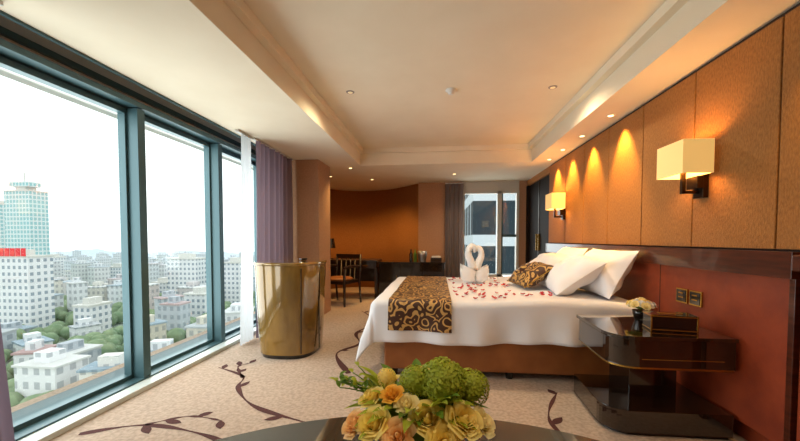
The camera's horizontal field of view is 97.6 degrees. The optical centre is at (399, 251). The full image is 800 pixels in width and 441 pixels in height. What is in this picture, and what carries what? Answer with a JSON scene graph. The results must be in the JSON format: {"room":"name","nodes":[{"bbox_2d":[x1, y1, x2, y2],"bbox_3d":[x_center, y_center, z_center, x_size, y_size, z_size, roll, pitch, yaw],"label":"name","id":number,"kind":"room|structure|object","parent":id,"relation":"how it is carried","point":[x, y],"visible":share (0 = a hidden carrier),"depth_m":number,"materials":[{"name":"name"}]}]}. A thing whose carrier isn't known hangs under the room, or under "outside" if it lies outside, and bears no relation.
{"room":"hotel room","nodes":[
{"label":"hotel room","id":0,"kind":"room"},
{"bbox_2d":[0,15,255,169],"bbox_3d":[-2.390,-1.280,1.843,0.250,0.390,6.650,0,2,6],"label":"wall","id":1,"kind":"structure","parent":0,"point":[4,22],"depth_m":2.57,"materials":[{"name":"grey"}]},
{"bbox_2d":[0,55,133,431],"bbox_3d":[-2.170,-0.036,2.260,0.150,2.125,1.010,0,2,6],"label":"window","id":2,"kind":"structure","parent":1,"relation":"in","point":[6,63],"depth_m":2.72,"materials":[{"name":"teal metal"}]},
{"bbox_2d":[0,10,255,162],"bbox_3d":[-2.136,-1.191,1.865,0.249,0.190,6.540,0,2,6],"label":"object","id":3,"kind":"structure","parent":1,"relation":"attached to","point":[11,51],"depth_m":2.43,"materials":[{"name":"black metal"}]},
{"bbox_2d":[126,108,213,377],"bbox_3d":[-2.063,-0.071,3.264,0.150,2.125,1.010,0,2,6],"label":"window","id":4,"kind":"structure","parent":1,"relation":"in","point":[136,119],"depth_m":2.79,"materials":[{"name":"teal metal"}]},
{"bbox_2d":[210,143,256,340],"bbox_3d":[-1.937,-0.113,4.464,0.150,2.125,1.405,0,2,6],"label":"window","id":5,"kind":"structure","parent":1,"relation":"in","point":[216,151],"depth_m":3.78,"materials":[{"name":"teal metal"}]},
{"bbox_2d":[292,159,330,313],"bbox_3d":[-1.644,-0.194,5.424,0.990,2.309,0.550,0,2,6],"label":"pillar","id":6,"kind":"structure","parent":0,"point":[310,178],"depth_m":5.12,"materials":[{"name":"paper"}]},
{"bbox_2d":[330,184,418,288],"bbox_3d":[-1.321,-0.260,7.307,3.029,2.310,1.871,-1,2,-33],"label":"wall","id":7,"kind":"structure","parent":0,"point":[383,224],"depth_m":8.24,"materials":[{"name":"paper"}]},
{"bbox_2d":[11,287,746,440],"bbox_3d":[-0.080,1.101,3.568,4.900,0.150,10.400,0,2,6],"label":"floor","id":8,"kind":"structure","parent":0,"point":[302,389],"depth_m":2.58,"materials":[{"name":"carpet"}]},
{"bbox_2d":[12,314,255,440],"bbox_3d":[-2.261,1.060,1.956,0.500,0.045,6.540,0,2,6],"label":"window sill","id":9,"kind":"structure","parent":8,"relation":"on","point":[48,428],"depth_m":2.53,"materials":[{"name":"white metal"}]},
{"bbox_2d":[253,259,326,358],"bbox_3d":[-1.117,0.559,3.629,0.664,0.930,0.717,0,2,6],"label":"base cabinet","id":10,"kind":"object","parent":8,"relation":"on","point":[290,293],"visible":0.98,"depth_m":3.33,"materials":[{"name":"metal"}]},
{"bbox_2d":[78,311,562,440],"bbox_3d":[-0.158,1.024,3.572,3.158,0.001,4.010,0,2,6],"label":"vine","id":11,"kind":"object","parent":8,"relation":"on","point":[146,428],"visible":0.77,"depth_m":2.26,"materials":[{"name":"brown carpet"}]},
{"bbox_2d":[330,254,361,306],"bbox_3d":[-1.066,0.491,6.275,0.572,0.884,0.563,1,2,26],"label":"armchair","id":12,"kind":"object","parent":8,"relation":"on","point":[343,280],"visible":0.83,"depth_m":6.34,"materials":[{"name":"brown wood"}]},
{"bbox_2d":[330,258,381,299],"bbox_3d":[-1.011,0.527,6.967,1.230,0.760,0.600,0,2,6],"label":"writing desk","id":13,"kind":"object","parent":8,"relation":"on","point":[369,266],"visible":0.58,"depth_m":7.10,"materials":[{"name":"brown wood"}]},
{"bbox_2d":[330,238,335,258],"bbox_3d":[-1.394,-0.059,6.987,0.220,0.409,0.220,0,2,6],"label":"desk lamp","id":14,"kind":"object","parent":13,"relation":"on","point":[332,241],"visible":0.52,"depth_m":6.92,"materials":[{"name":"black metal"}]},
{"bbox_2d":[214,417,599,440],"bbox_3d":[0.015,0.785,0.071,1.620,0.725,1.620,0,2,6],"label":"round table","id":15,"kind":"object","parent":8,"relation":"on","point":[329,429],"visible":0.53,"depth_m":0.76,"materials":[{"name":"black wood"}]},
{"bbox_2d":[329,356,495,440],"bbox_3d":[0.030,0.302,0.694,0.281,0.196,0.287,-2,3,-41],"label":"bouquet","id":16,"kind":"object","parent":15,"relation":"on","point":[428,402],"visible":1,"depth_m":0.64,"materials":[{"name":"yellow petals"},{"name":"orange petals"},{"name":"green leaves"}]},
{"bbox_2d":[378,260,444,294],"bbox_3d":[0.239,0.548,6.811,1.250,0.730,0.590,0,2,6],"label":"base cabinet","id":17,"kind":"object","parent":8,"relation":"on","point":[389,270],"visible":0.44,"depth_m":6.55,"materials":[{"name":"black paint"}]},
{"bbox_2d":[409,249,412,260],"bbox_3d":[0.215,0.067,6.801,0.070,0.229,0.070,0,2,6],"label":"wine bottle","id":18,"kind":"object","parent":17,"relation":"on","point":[410,253],"visible":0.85,"depth_m":6.78,"materials":[{"name":"black glass"}]},
{"bbox_2d":[413,249,416,260],"bbox_3d":[0.295,0.068,6.793,0.070,0.229,0.070,0,2,6],"label":"wine bottle","id":19,"kind":"object","parent":17,"relation":"on","point":[415,253],"visible":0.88,"depth_m":6.77,"materials":[{"name":"green glass"}]},
{"bbox_2d":[417,251,426,261],"bbox_3d":[0.427,0.085,6.719,0.190,0.199,0.190,0,2,6],"label":"ice bucket","id":20,"kind":"object","parent":17,"relation":"on","point":[422,255],"visible":0.93,"depth_m":6.65,"materials":[{"name":"silver metal"}]},
{"bbox_2d":[431,256,441,261],"bbox_3d":[0.698,0.134,6.763,0.210,0.099,0.220,0,2,6],"label":"box","id":21,"kind":"object","parent":17,"relation":"on","point":[433,258],"visible":1,"depth_m":6.66,"materials":[{"name":"brown wood"}]},
{"bbox_2d":[356,247,638,378],"bbox_3d":[0.908,0.489,3.787,2.328,1.059,2.156,0,2,6],"label":"bed","id":22,"kind":"object","parent":8,"relation":"on","point":[422,318],"visible":0.97,"depth_m":2.87,"materials":[{"name":"white fabric"}]},
{"bbox_2d":[460,243,488,282],"bbox_3d":[0.871,0.136,4.098,0.335,0.469,0.190,0,2,-1],"label":"swan","id":23,"kind":"object","parent":22,"relation":"on","point":[474,271],"visible":0.99,"depth_m":4.06,"materials":[{"name":"white fabric"}]},
{"bbox_2d":[356,276,637,361],"bbox_3d":[0.875,0.613,3.795,2.260,0.521,2.154,0,2,6],"label":"duvet","id":24,"kind":"object","parent":22,"relation":"on","point":[422,318],"depth_m":2.85,"materials":[{"name":"white fabric"}]},
{"bbox_2d":[448,277,552,298],"bbox_3d":[0.973,0.352,3.716,0.890,0.046,1.636,0,2,6],"label":"rose petals","id":25,"kind":"object","parent":22,"relation":"on","point":[491,284],"visible":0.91,"depth_m":3.33,"materials":[{"name":"red plant"}]},
{"bbox_2d":[507,262,553,287],"bbox_3d":[1.347,0.232,3.627,0.310,0.262,0.529,0,2,-2],"label":"throw cushion","id":26,"kind":"object","parent":22,"relation":"on","point":[534,274],"depth_m":3.46,"materials":[{"name":"fabric"}]},
{"bbox_2d":[529,253,570,283],"bbox_3d":[1.691,0.189,4.114,0.405,0.351,0.760,0,2,3],"label":"pillow","id":27,"kind":"object","parent":22,"relation":"on","point":[546,258],"depth_m":3.90,"materials":[{"name":"white fabric"}]},
{"bbox_2d":[557,247,587,255],"bbox_3d":[1.944,0.147,4.106,0.325,0.398,0.771,0,2,6],"label":"pillow","id":28,"kind":"object","parent":22,"relation":"on","point":[566,251],"depth_m":3.87,"materials":[{"name":"white fabric"}]},
{"bbox_2d":[540,256,606,294],"bbox_3d":[1.606,0.210,3.319,0.407,0.358,0.760,0,2,11],"label":"pillow","id":29,"kind":"object","parent":22,"relation":"on","point":[575,275],"depth_m":3.05,"materials":[{"name":"white fabric"}]},
{"bbox_2d":[579,248,638,298],"bbox_3d":[1.850,0.177,3.232,0.333,0.398,0.771,0,2,6],"label":"pillow","id":30,"kind":"object","parent":22,"relation":"on","point":[610,267],"depth_m":2.96,"materials":[{"name":"white fabric"}]},
{"bbox_2d":[574,314,738,439],"bbox_3d":[1.588,0.774,2.294,0.687,0.592,0.595,0,2,6],"label":"nightstand","id":31,"kind":"object","parent":8,"relation":"on","point":[640,394],"visible":0.98,"depth_m":2.06,"materials":[{"name":"paint"}]},
{"bbox_2d":[626,297,657,320],"bbox_3d":[1.665,0.393,2.408,0.180,0.160,0.187,0,2,6],"label":"posy","id":32,"kind":"object","parent":31,"relation":"on","point":[641,303],"visible":1,"depth_m":2.38,"materials":[{"name":"yellow plant"}]},
{"bbox_2d":[642,310,698,333],"bbox_3d":[1.665,0.430,2.163,0.246,0.103,0.136,1,2,16],"label":"tissue box","id":33,"kind":"object","parent":31,"relation":"on","point":[681,322],"visible":1,"depth_m":2.11,"materials":[{"name":"black paint"}]},
{"bbox_2d":[546,243,799,440],"bbox_3d":[2.091,0.481,3.569,0.054,1.090,3.800,0,2,6],"label":"headboard","id":34,"kind":"object","parent":8,"relation":"on","point":[752,297],"visible":0.48,"depth_m":1.96,"materials":[{"name":"brown wood"}]},
{"bbox_2d":[676,287,702,307],"bbox_3d":[1.959,0.305,2.363,0.017,0.101,0.249,0,2,6],"label":"wall outlet","id":35,"kind":"object","parent":34,"relation":"attached to","point":[695,298],"visible":1,"depth_m":2.36,"materials":[{"name":"gold metal"}]},
{"bbox_2d":[0,0,799,190],"bbox_3d":[-0.080,-1.467,3.479,4.900,0.370,10.400,0,2,6],"label":"ceiling","id":36,"kind":"structure","parent":0,"point":[279,73],"depth_m":2.61,"materials":[{"name":"paint"}]},
{"bbox_2d":[0,0,14,440],"bbox_3d":[-1.991,-0.054,1.331,0.090,2.295,0.830,0,2,6],"label":"curtain","id":37,"kind":"object","parent":36,"relation":"hanging from","point":[6,423],"visible":1,"depth_m":1.74,"materials":[{"name":"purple fabric"}]},
{"bbox_2d":[235,129,253,345],"bbox_3d":[-1.704,-0.142,3.858,0.040,2.295,0.280,0,2,6],"label":"sheer curtain","id":38,"kind":"object","parent":36,"relation":"hanging from","point":[246,301],"visible":1,"depth_m":3.87,"materials":[{"name":"white fabric"}]},
{"bbox_2d":[252,138,292,337],"bbox_3d":[-1.612,-0.166,4.541,0.089,2.295,1.060,0,2,6],"label":"curtain","id":39,"kind":"object","parent":36,"relation":"hanging from","point":[273,167],"visible":0.6,"depth_m":4.42,"materials":[{"name":"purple fabric"}]},
{"bbox_2d":[446,88,455,94],"bbox_3d":[0.479,-1.503,3.298,0.100,0.044,0.100,0,2,6],"label":"smoke detector","id":40,"kind":"object","parent":36,"relation":"attached to","point":[450,91],"visible":1,"depth_m":3.27,"materials":[{"name":"white plastic"}]},
{"bbox_2d":[445,182,463,276],"bbox_3d":[1.084,-0.240,7.022,0.360,2.270,0.067,0,2,6],"label":"curtain","id":41,"kind":"object","parent":36,"relation":"hanging from","point":[453,191],"visible":0.82,"depth_m":7.01,"materials":[{"name":"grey fabric"}]},
{"bbox_2d":[418,181,526,275],"bbox_3d":[1.530,-0.255,7.149,2.300,2.310,0.150,0,2,6],"label":"wall","id":42,"kind":"structure","parent":0,"point":[431,196],"depth_m":7.13,"materials":[{"name":"paper"}]},
{"bbox_2d":[463,190,518,276],"bbox_3d":[1.815,-0.357,7.080,1.120,1.720,0.120,0,2,6],"label":"window","id":43,"kind":"structure","parent":42,"relation":"in","point":[499,214],"depth_m":7.01,"materials":[{"name":"grey"}]},
{"bbox_2d":[527,166,549,185],"bbox_3d":[2.512,-1.326,6.178,0.150,0.099,1.480,0,2,6],"label":"lintel","id":44,"kind":"object","parent":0,"point":[544,173],"depth_m":6.15,"materials":[{"name":"brown wood"}]},
{"bbox_2d":[549,3,799,440],"bbox_3d":[2.033,-0.194,1.841,0.185,2.560,7.300,0,2,6],"label":"wall","id":45,"kind":"structure","parent":0,"point":[746,98],"depth_m":2.20,"materials":[{"name":"brown wood"}]},
{"bbox_2d":[525,173,549,263],"bbox_3d":[2.485,-0.167,6.221,0.125,2.200,1.480,0,2,6],"label":"door","id":46,"kind":"structure","parent":45,"relation":"in","point":[537,217],"depth_m":6.31,"materials":[{"name":"brown wood"}]},
{"bbox_2d":[545,193,565,219],"bbox_3d":[2.145,-0.615,4.803,0.214,0.355,0.260,0,2,6],"label":"wall sconce","id":47,"kind":"object","parent":45,"relation":"attached to","point":[553,201],"depth_m":4.69,"materials":[{"name":"beige fabric"}]},
{"bbox_2d":[656,138,714,198],"bbox_3d":[1.881,-0.528,2.298,0.214,0.355,0.260,0,2,6],"label":"wall sconce","id":48,"kind":"object","parent":45,"relation":"attached to","point":[689,161],"depth_m":2.24,"materials":[{"name":"beige fabric"}]},
{"bbox_2d":[792,255,799,440],"bbox_3d":[1.821,0.579,0.940,0.108,1.078,1.450,0,2,6],"label":"wainscot panel","id":49,"kind":"object","parent":45,"relation":"attached to","point":[795,258],"visible":1,"depth_m":1.63,"materials":[{"name":"brown wood"}]},
{"label":"outside","id":50,"kind":"structure","parent":0,"visible":0},
{"bbox_2d":[5,265,122,365],"bbox_3d":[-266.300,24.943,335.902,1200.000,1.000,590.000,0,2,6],"label":"ground","id":51,"kind":"structure","parent":50,"point":[61,339],"depth_m":126.57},
{"bbox_2d":[0,172,49,254],"bbox_3d":[-253.561,-10.346,229.662,71.168,76.950,34.948,0,2,6],"label":"glass tower","id":52,"kind":"structure","parent":51,"relation":"on","point":[24,213],"depth_m":210.21,"materials":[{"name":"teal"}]},
{"bbox_2d":[0,248,54,327],"bbox_3d":[-151.886,14.872,139.934,19.776,32.807,9.900,0,2,6],"label":"apartment tower","id":53,"kind":"structure","parent":51,"relation":"on","point":[26,278],"depth_m":135.72,"materials":[{"name":"grey concrete"}]},
{"bbox_2d":[1,250,254,406],"bbox_3d":[-340.658,11.263,307.968,670.970,28.293,428.785,0,2,6],"label":"city buildings","id":54,"kind":"structure","parent":51,"relation":"on","point":[87,291],"depth_m":125.46,"materials":[{"name":"grey concrete"}]},
{"bbox_2d":[50,249,253,259],"bbox_3d":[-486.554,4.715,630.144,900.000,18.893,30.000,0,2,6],"label":"hills","id":55,"kind":"structure","parent":51,"relation":"on","point":[91,252],"depth_m":637.84,"materials":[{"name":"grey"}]},
{"bbox_2d":[464,171,541,273],"bbox_3d":[7.745,10.812,24.210,6.600,49.000,11.000,0,2,6],"label":"office building","id":56,"kind":"structure","parent":51,"relation":"on","point":[480,209],"depth_m":18.58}
]}

